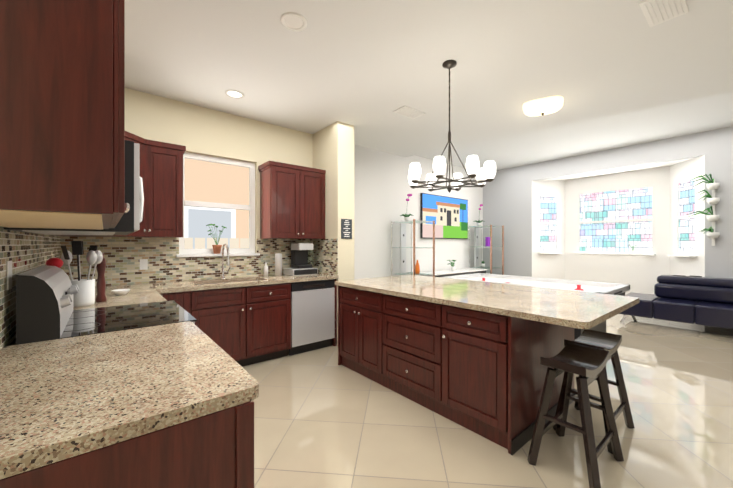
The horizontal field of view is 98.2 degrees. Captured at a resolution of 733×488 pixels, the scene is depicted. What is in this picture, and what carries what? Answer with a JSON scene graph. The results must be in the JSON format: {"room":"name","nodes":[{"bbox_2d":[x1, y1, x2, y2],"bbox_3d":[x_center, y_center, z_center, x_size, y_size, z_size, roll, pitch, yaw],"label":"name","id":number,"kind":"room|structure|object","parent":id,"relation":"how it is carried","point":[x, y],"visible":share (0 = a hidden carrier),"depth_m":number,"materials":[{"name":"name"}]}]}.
{"room":"living room and kitchen","nodes":[
{"label":"living room and kitchen","id":0,"kind":"room"},
{"bbox_2d":[3,334,15,346],"bbox_3d":[-0.354,-0.278,-0.192,0.150,3.220,8.300,0,0,-39],"label":"wall","id":1,"kind":"structure","parent":0,"point":[10,341],"depth_m":1.40,"materials":[{"name":"beige"}]},
{"bbox_2d":[7,261,11,289],"bbox_3d":[-1.507,0.131,1.340,0.006,0.120,0.070,0,0,-39],"label":"light switch","id":2,"kind":"object","parent":1,"relation":"attached to","point":[9,274],"visible":0.98,"depth_m":1.33,"materials":[{"name":"white plastic"}]},
{"bbox_2d":[0,226,60,348],"bbox_3d":[-1.835,0.171,1.730,0.006,0.480,3.150,0,0,-39],"label":"backsplash","id":3,"kind":"structure","parent":1,"relation":"attached to","point":[23,251],"depth_m":1.45,"materials":[{"name":"tile"}]},
{"bbox_2d":[0,0,131,229],"bbox_3d":[-1.010,-0.538,1.004,0.353,0.940,0.982,0,0,-39],"label":"upper cabinet","id":4,"kind":"object","parent":1,"relation":"attached to","point":[64,135],"depth_m":0.68,"materials":[{"name":"brown wood"}]},
{"bbox_2d":[4,140,143,234],"bbox_3d":[-1.506,-0.277,1.729,0.508,0.444,0.760,0,0,-39],"label":"microwave","id":5,"kind":"object","parent":1,"relation":"attached to","point":[130,221],"visible":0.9,"depth_m":1.54,"materials":[{"name":"black plastic"}]},
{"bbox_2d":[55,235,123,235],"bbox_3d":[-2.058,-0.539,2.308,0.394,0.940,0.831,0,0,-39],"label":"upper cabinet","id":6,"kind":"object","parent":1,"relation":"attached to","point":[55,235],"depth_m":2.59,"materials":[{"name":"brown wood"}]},
{"bbox_2d":[61,134,159,237],"bbox_3d":[-2.363,-0.539,2.897,0.671,0.940,0.672,0,0,-39],"label":"upper cabinet","id":7,"kind":"object","parent":1,"relation":"attached to","point":[149,149],"depth_m":3.08,"materials":[{"name":"brown wood"}]},
{"bbox_2d":[125,88,312,256],"bbox_3d":[-1.860,-0.280,3.847,2.660,3.220,0.150,0,0,-39],"label":"wall","id":8,"kind":"structure","parent":0,"point":[192,128],"depth_m":3.81,"materials":[{"name":"beige paint"}]},
{"bbox_2d":[140,259,147,269],"bbox_3d":[-2.343,0.215,3.339,0.070,0.110,0.008,0,0,-39],"label":"electrical outlet","id":9,"kind":"object","parent":8,"relation":"attached to","point":[143,264],"visible":1,"depth_m":3.34,"materials":[{"name":"white plastic"}]},
{"bbox_2d":[156,142,185,237],"bbox_3d":[-2.127,-0.539,3.270,0.374,0.940,0.396,0,0,-39],"label":"upper cabinet","id":10,"kind":"object","parent":8,"relation":"attached to","point":[171,155],"depth_m":3.20,"materials":[{"name":"brown wood"}]},
{"bbox_2d":[61,237,311,285],"bbox_3d":[-1.810,0.170,3.787,2.660,0.480,0.006,0,0,-39],"label":"backsplash","id":11,"kind":"structure","parent":8,"relation":"attached to","point":[123,256],"depth_m":3.44,"materials":[{"name":"tile"}]},
{"bbox_2d":[176,152,259,256],"bbox_3d":[-1.782,-0.456,3.862,0.940,1.208,0.145,0,0,-39],"label":"window","id":12,"kind":"structure","parent":8,"relation":"in","point":[249,251],"depth_m":3.92,"materials":[{"name":"white"}]},
{"bbox_2d":[206,224,225,253],"bbox_3d":[-1.794,-0.063,3.806,0.221,0.356,0.113,0,0,-39],"label":"potted plant","id":13,"kind":"object","parent":12,"relation":"on","point":[216,248],"visible":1,"depth_m":3.78,"materials":[{"name":"green plant"}]},
{"bbox_2d":[260,160,325,238],"bbox_3d":[-0.975,-0.540,4.244,0.772,0.940,0.357,0,0,-39],"label":"upper cabinet","id":14,"kind":"object","parent":8,"relation":"attached to","point":[292,197],"depth_m":4.07,"materials":[{"name":"brown wood"}]},
{"bbox_2d":[313,121,353,345],"bbox_3d":[-0.679,-0.280,4.716,0.270,3.220,1.290,0,0,-39],"label":"wall","id":15,"kind":"structure","parent":0,"point":[333,150],"depth_m":4.23,"materials":[{"name":"beige paint"}]},
{"bbox_2d":[312,239,337,275],"bbox_3d":[-0.582,0.170,4.382,0.006,0.480,0.650,0,0,-39],"label":"backsplash","id":16,"kind":"structure","parent":15,"relation":"attached to","point":[325,256],"depth_m":4.33,"materials":[{"name":"tile"}]},
{"bbox_2d":[341,219,351,238],"bbox_3d":[-0.264,-0.200,4.213,0.170,0.260,0.013,0,0,-39],"label":"sign","id":17,"kind":"object","parent":15,"relation":"attached to","point":[346,228],"visible":1,"depth_m":4.21,"materials":[{"name":"grey"}]},
{"bbox_2d":[354,145,482,278],"bbox_3d":[1.117,-0.281,6.933,5.320,3.220,0.150,0,0,-39],"label":"wall","id":18,"kind":"structure","parent":0,"point":[382,188],"depth_m":6.38,"materials":[{"name":"white paint"}]},
{"bbox_2d":[420,193,467,238],"bbox_3d":[1.851,-0.612,7.402,1.730,0.980,0.051,0,0,-39],"label":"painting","id":19,"kind":"object","parent":18,"relation":"attached to","point":[448,216],"visible":0.94,"depth_m":7.31,"materials":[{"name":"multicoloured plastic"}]},
{"bbox_2d":[125,0,732,156],"bbox_3d":[2.177,-1.754,1.795,6.284,0.310,8.150,0,0,-39],"label":"ceiling","id":20,"kind":"structure","parent":0,"point":[365,68],"depth_m":2.78,"materials":[{"name":"white paint"}]},
{"bbox_2d":[225,90,243,98],"bbox_3d":[-1.404,-1.596,3.386,0.190,0.008,0.190,0,0,-39],"label":"recessed light","id":21,"kind":"object","parent":20,"relation":"in","point":[234,94],"visible":1,"depth_m":3.38,"materials":[{"name":"white"}]},
{"bbox_2d":[280,12,306,30],"bbox_3d":[-0.523,-1.595,2.285,0.190,0.008,0.190,0,0,-39],"label":"ceiling detector","id":22,"kind":"object","parent":20,"relation":"attached to","point":[292,21],"visible":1,"depth_m":2.28,"materials":[{"name":"white plastic"}]},
{"bbox_2d":[393,105,424,118],"bbox_3d":[0.517,-1.591,3.854,0.360,0.017,0.200,0,0,-39],"label":"ceiling vent","id":23,"kind":"object","parent":20,"relation":"in","point":[408,112],"visible":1,"depth_m":3.83,"materials":[{"name":"white metal"}]},
{"bbox_2d":[408,60,495,192],"bbox_3d":[0.736,-1.027,2.817,0.721,1.145,0.721,0,0,-39],"label":"chandelier","id":24,"kind":"object","parent":20,"relation":"hanging from","point":[485,174],"visible":1,"depth_m":2.70,"materials":[{"name":"white glass"}]},
{"bbox_2d":[523,96,563,115],"bbox_3d":[2.033,-1.541,3.665,0.452,0.118,0.452,0,0,-39],"label":"flush ceiling light","id":25,"kind":"object","parent":20,"relation":"attached to","point":[545,106],"visible":1,"depth_m":3.56,"materials":[{"name":"white glass"}]},
{"bbox_2d":[639,0,688,26],"bbox_3d":[2.006,-1.591,2.140,0.360,0.017,0.200,0,0,-39],"label":"ceiling vent","id":26,"kind":"object","parent":20,"relation":"in","point":[656,12],"visible":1,"depth_m":2.15,"materials":[{"name":"white metal"}]},
{"bbox_2d":[242,314,732,487],"bbox_3d":[2.922,1.381,2.792,9.300,0.100,9.140,0,0,-39],"label":"floor","id":27,"kind":"structure","parent":0,"point":[323,418],"depth_m":2.25,"materials":[{"name":"tile"}]},
{"bbox_2d":[9,265,196,345],"bbox_3d":[-1.400,0.729,1.817,0.749,1.205,0.760,0,0,-39],"label":"stove","id":28,"kind":"object","parent":27,"relation":"on","point":[45,311],"visible":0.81,"depth_m":1.51,"materials":[{"name":"silver metal"}]},
{"bbox_2d":[0,401,253,487],"bbox_3d":[-1.363,0.891,1.683,0.670,0.880,2.525,0,0,-39],"label":"base cabinet","id":29,"kind":"object","parent":27,"relation":"on","point":[214,450],"depth_m":0.79,"materials":[{"name":"brown wood"}]},
{"bbox_2d":[0,290,258,479],"bbox_3d":[-1.358,0.430,1.678,0.673,0.038,2.493,0,0,-39],"label":"countertop","id":30,"kind":"structure","parent":29,"relation":"on","point":[64,398],"depth_m":0.92,"materials":[{"name":"stone"}]},
{"bbox_2d":[46,258,62,267],"bbox_3d":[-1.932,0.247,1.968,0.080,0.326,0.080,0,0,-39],"label":"timer","id":31,"kind":"object","parent":30,"relation":"on","point":[57,262],"visible":0.44,"depth_m":1.95,"materials":[{"name":"red plastic"}]},
{"bbox_2d":[61,241,102,306],"bbox_3d":[-1.906,0.195,2.132,0.213,0.431,0.207,0,0,-39],"label":"utensil crock","id":32,"kind":"object","parent":30,"relation":"on","point":[84,295],"visible":0.96,"depth_m":2.09,"materials":[{"name":"white ceramic"}]},
{"bbox_2d":[95,252,106,301],"bbox_3d":[-1.889,0.232,2.262,0.064,0.355,0.064,0,0,-39],"label":"pepper mill","id":33,"kind":"object","parent":30,"relation":"on","point":[101,285],"visible":0.81,"depth_m":2.25,"materials":[{"name":"brown wood"}]},
{"bbox_2d":[111,289,129,295],"bbox_3d":[-1.975,0.390,2.555,0.124,0.040,0.122,0,0,-39],"label":"bowl","id":34,"kind":"object","parent":30,"relation":"on","point":[118,292],"visible":1,"depth_m":2.53,"materials":[{"name":"white ceramic"}]},
{"bbox_2d":[161,279,336,365],"bbox_3d":[-1.595,0.890,3.524,2.653,0.880,0.680,0,0,-39],"label":"base cabinet","id":35,"kind":"object","parent":27,"relation":"on","point":[245,325],"depth_m":3.40,"materials":[{"name":"brown wood"}]},
{"bbox_2d":[95,273,338,293],"bbox_3d":[-1.599,0.526,3.529,2.655,0.232,0.667,0,0,-39],"label":"countertop","id":36,"kind":"structure","parent":35,"relation":"on","point":[174,286],"depth_m":3.39,"materials":[{"name":"stone"}]},
{"bbox_2d":[220,243,229,278],"bbox_3d":[-1.622,0.201,3.707,0.111,0.418,0.259,0,0,-39],"label":"faucet","id":37,"kind":"object","parent":36,"relation":"on","point":[227,262],"visible":1,"depth_m":3.75,"materials":[{"name":"silver metal"}]},
{"bbox_2d":[264,262,267,275],"bbox_3d":[-1.290,0.322,4.082,0.056,0.175,0.068,0,0,-39],"label":"soap bottle","id":38,"kind":"object","parent":36,"relation":"on","point":[265,270],"visible":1,"depth_m":4.06,"materials":[{"name":"white plastic"}]},
{"bbox_2d":[275,253,281,275],"bbox_3d":[-1.141,0.264,4.122,0.090,0.290,0.090,0,0,-39],"label":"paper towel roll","id":39,"kind":"object","parent":36,"relation":"on","point":[278,264],"visible":1,"depth_m":4.08,"materials":[{"name":"white paper"}]},
{"bbox_2d":[283,268,317,275],"bbox_3d":[-0.888,0.366,4.287,0.360,0.085,0.306,0,0,-39],"label":"pod drawer","id":40,"kind":"object","parent":36,"relation":"on","point":[298,271],"visible":0.92,"depth_m":4.18,"materials":[{"name":"silver metal"}]},
{"bbox_2d":[291,243,313,268],"bbox_3d":[-0.854,0.157,4.320,0.265,0.330,0.260,0,0,-39],"label":"coffee maker","id":41,"kind":"object","parent":36,"relation":"on","point":[299,256],"visible":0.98,"depth_m":4.27,"materials":[{"name":"black plastic"}]},
{"bbox_2d":[289,279,334,355],"bbox_3d":[-0.844,0.892,4.163,0.606,0.875,0.634,0,0,-39],"label":"dishwasher","id":42,"kind":"object","parent":27,"relation":"on","point":[312,315],"visible":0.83,"depth_m":3.91,"materials":[{"name":"silver metal"}]},
{"bbox_2d":[391,219,434,276],"bbox_3d":[0.898,0.439,6.161,0.600,1.780,0.617,0,0,-39],"label":"shelf","id":43,"kind":"object","parent":27,"relation":"on","point":[402,247],"visible":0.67,"depth_m":6.29,"materials":[{"name":"silver metal"}]},
{"bbox_2d":[400,194,413,221],"bbox_3d":[0.808,-0.720,6.291,0.229,0.560,0.206,0,0,-20],"label":"orchid","id":44,"kind":"object","parent":43,"relation":"on","point":[406,217],"visible":0.94,"depth_m":6.27,"materials":[{"name":"white"}]},
{"bbox_2d":[415,260,419,273],"bbox_3d":[0.989,0.445,6.161,0.100,0.270,0.097,0,0,-39],"label":"vase","id":45,"kind":"object","parent":43,"relation":"on","point":[417,268],"visible":0.96,"depth_m":6.13,"materials":[{"name":"orange"}]},
{"bbox_2d":[412,268,486,276],"bbox_3d":[1.887,0.964,7.060,2.070,0.730,0.515,0,0,-39],"label":"tv console","id":46,"kind":"object","parent":27,"relation":"on","point":[444,273],"visible":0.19,"depth_m":6.92,"materials":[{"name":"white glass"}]},
{"bbox_2d":[447,260,455,270],"bbox_3d":[1.908,0.475,7.109,0.260,0.245,0.204,0,0,-39],"label":"potted plant","id":47,"kind":"object","parent":46,"relation":"on","point":[452,264],"visible":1,"depth_m":7.03,"materials":[{"name":"white"}]},
{"bbox_2d":[338,286,575,454],"bbox_3d":[0.730,0.890,3.098,1.173,0.880,1.940,0,0,-39],"label":"kitchen island","id":48,"kind":"object","parent":27,"relation":"on","point":[482,373],"visible":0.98,"depth_m":2.38,"materials":[{"name":"brown wood"}]},
{"bbox_2d":[335,275,638,328],"bbox_3d":[0.872,0.430,2.968,1.240,0.038,2.380,0,0,-39],"label":"island countertop","id":49,"kind":"structure","parent":48,"relation":"on","point":[578,309],"depth_m":2.44,"materials":[{"name":"stone"}]},
{"bbox_2d":[469,225,503,274],"bbox_3d":[2.959,0.438,7.858,0.600,1.780,0.617,0,0,-39],"label":"shelf","id":50,"kind":"object","parent":27,"relation":"on","point":[476,247],"visible":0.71,"depth_m":7.91,"materials":[{"name":"silver metal"}]},
{"bbox_2d":[473,204,484,225],"bbox_3d":[2.830,-0.721,7.956,0.229,0.560,0.206,0,0,-20],"label":"orchid","id":51,"kind":"object","parent":50,"relation":"on","point":[478,222],"visible":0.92,"depth_m":7.93,"materials":[{"name":"white"}]},
{"bbox_2d":[485,237,489,245],"bbox_3d":[2.974,-0.056,7.777,0.120,0.231,0.070,0,0,-39],"label":"box","id":52,"kind":"object","parent":50,"relation":"on","point":[487,241],"visible":0.81,"depth_m":7.74,"materials":[{"name":"purple"}]},
{"bbox_2d":[441,273,629,339],"bbox_3d":[2.157,0.905,4.318,1.100,0.850,2.032,0,0,-39],"label":"table","id":53,"kind":"object","parent":27,"relation":"on","point":[597,287],"visible":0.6,"depth_m":4.19,"materials":[{"name":"white"}]},
{"bbox_2d":[527,342,623,487],"bbox_3d":[1.280,1.003,1.945,0.501,0.662,0.381,0,0,-39],"label":"stool","id":54,"kind":"object","parent":27,"relation":"on","point":[586,362],"visible":1,"depth_m":1.90,"materials":[{"name":"black wood"}]},
{"bbox_2d":[553,329,634,453],"bbox_3d":[1.637,1.003,2.291,0.501,0.662,0.381,0,0,-39],"label":"stool","id":55,"kind":"object","parent":27,"relation":"on","point":[610,342],"visible":0.52,"depth_m":2.30,"materials":[{"name":"black wood"}]},
{"bbox_3d":[5.465,1.262,4.733,0.858,0.161,2.540,0,0,-39],"label":"sofa leg","id":56,"kind":"object","parent":27,"relation":"on","visible":0},
{"bbox_2d":[619,292,732,328],"bbox_3d":[5.547,1.057,4.669,0.940,0.285,2.794,0,0,-39],"label":"sofa","id":57,"kind":"object","parent":56,"relation":"on","point":[713,314],"visible":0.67,"depth_m":4.88,"materials":[{"name":"blue leather"}]},
{"bbox_2d":[654,275,732,303],"bbox_3d":[5.867,0.727,4.673,0.440,0.365,2.400,0,0,-39],"label":"sofa backrest","id":58,"kind":"object","parent":57,"relation":"on","point":[713,289],"visible":1,"depth_m":5.10,"materials":[{"name":"blue leather"}]},
{"bbox_2d":[416,92,732,169],"bbox_3d":[2.722,-1.939,2.561,8.400,0.100,8.940,0,0,-39],"label":"ceiling","id":59,"kind":"structure","parent":0,"point":[709,113],"depth_m":5.48,"materials":[{"name":"white paint"}]},
{"bbox_2d":[483,126,732,294],"bbox_3d":[6.138,-0.281,5.375,0.750,3.220,8.640,0,0,-39],"label":"wall","id":60,"kind":"structure","parent":0,"point":[507,198],"depth_m":6.57,"materials":[{"name":"grey paint"}]},
{"bbox_2d":[538,194,561,253],"bbox_3d":[4.293,-0.471,7.449,0.509,1.400,0.155,0,0,0],"label":"window","id":61,"kind":"structure","parent":60,"relation":"in","point":[547,214],"depth_m":7.53,"materials":[{"name":"white glass"}]},
{"bbox_2d":[575,185,655,255],"bbox_3d":[5.232,-0.471,6.754,0.156,1.400,1.360,0,0,-39],"label":"window","id":62,"kind":"structure","parent":60,"relation":"in","point":[619,205],"depth_m":6.75,"materials":[{"name":"white glass"}]},
{"bbox_2d":[668,176,697,256],"bbox_3d":[5.709,-0.471,5.729,0.155,1.400,0.509,0,0,11],"label":"window","id":63,"kind":"structure","parent":60,"relation":"in","point":[686,225],"depth_m":5.75,"materials":[{"name":"white glass"}]},
{"bbox_2d":[687,174,719,245],"bbox_3d":[5.563,-0.561,5.262,0.274,1.181,0.383,0,0,-39],"label":"planter","id":64,"kind":"object","parent":60,"relation":"attached to","point":[712,200],"visible":1,"depth_m":5.20,"materials":[{"name":"white"}]},
{"label":"outside","id":65,"kind":"structure","parent":0,"visible":0},
{"bbox_2d":[184,158,248,248],"bbox_3d":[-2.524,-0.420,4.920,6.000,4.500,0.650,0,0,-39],"label":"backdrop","id":66,"kind":"structure","parent":65,"point":[204,181],"depth_m":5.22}
]}

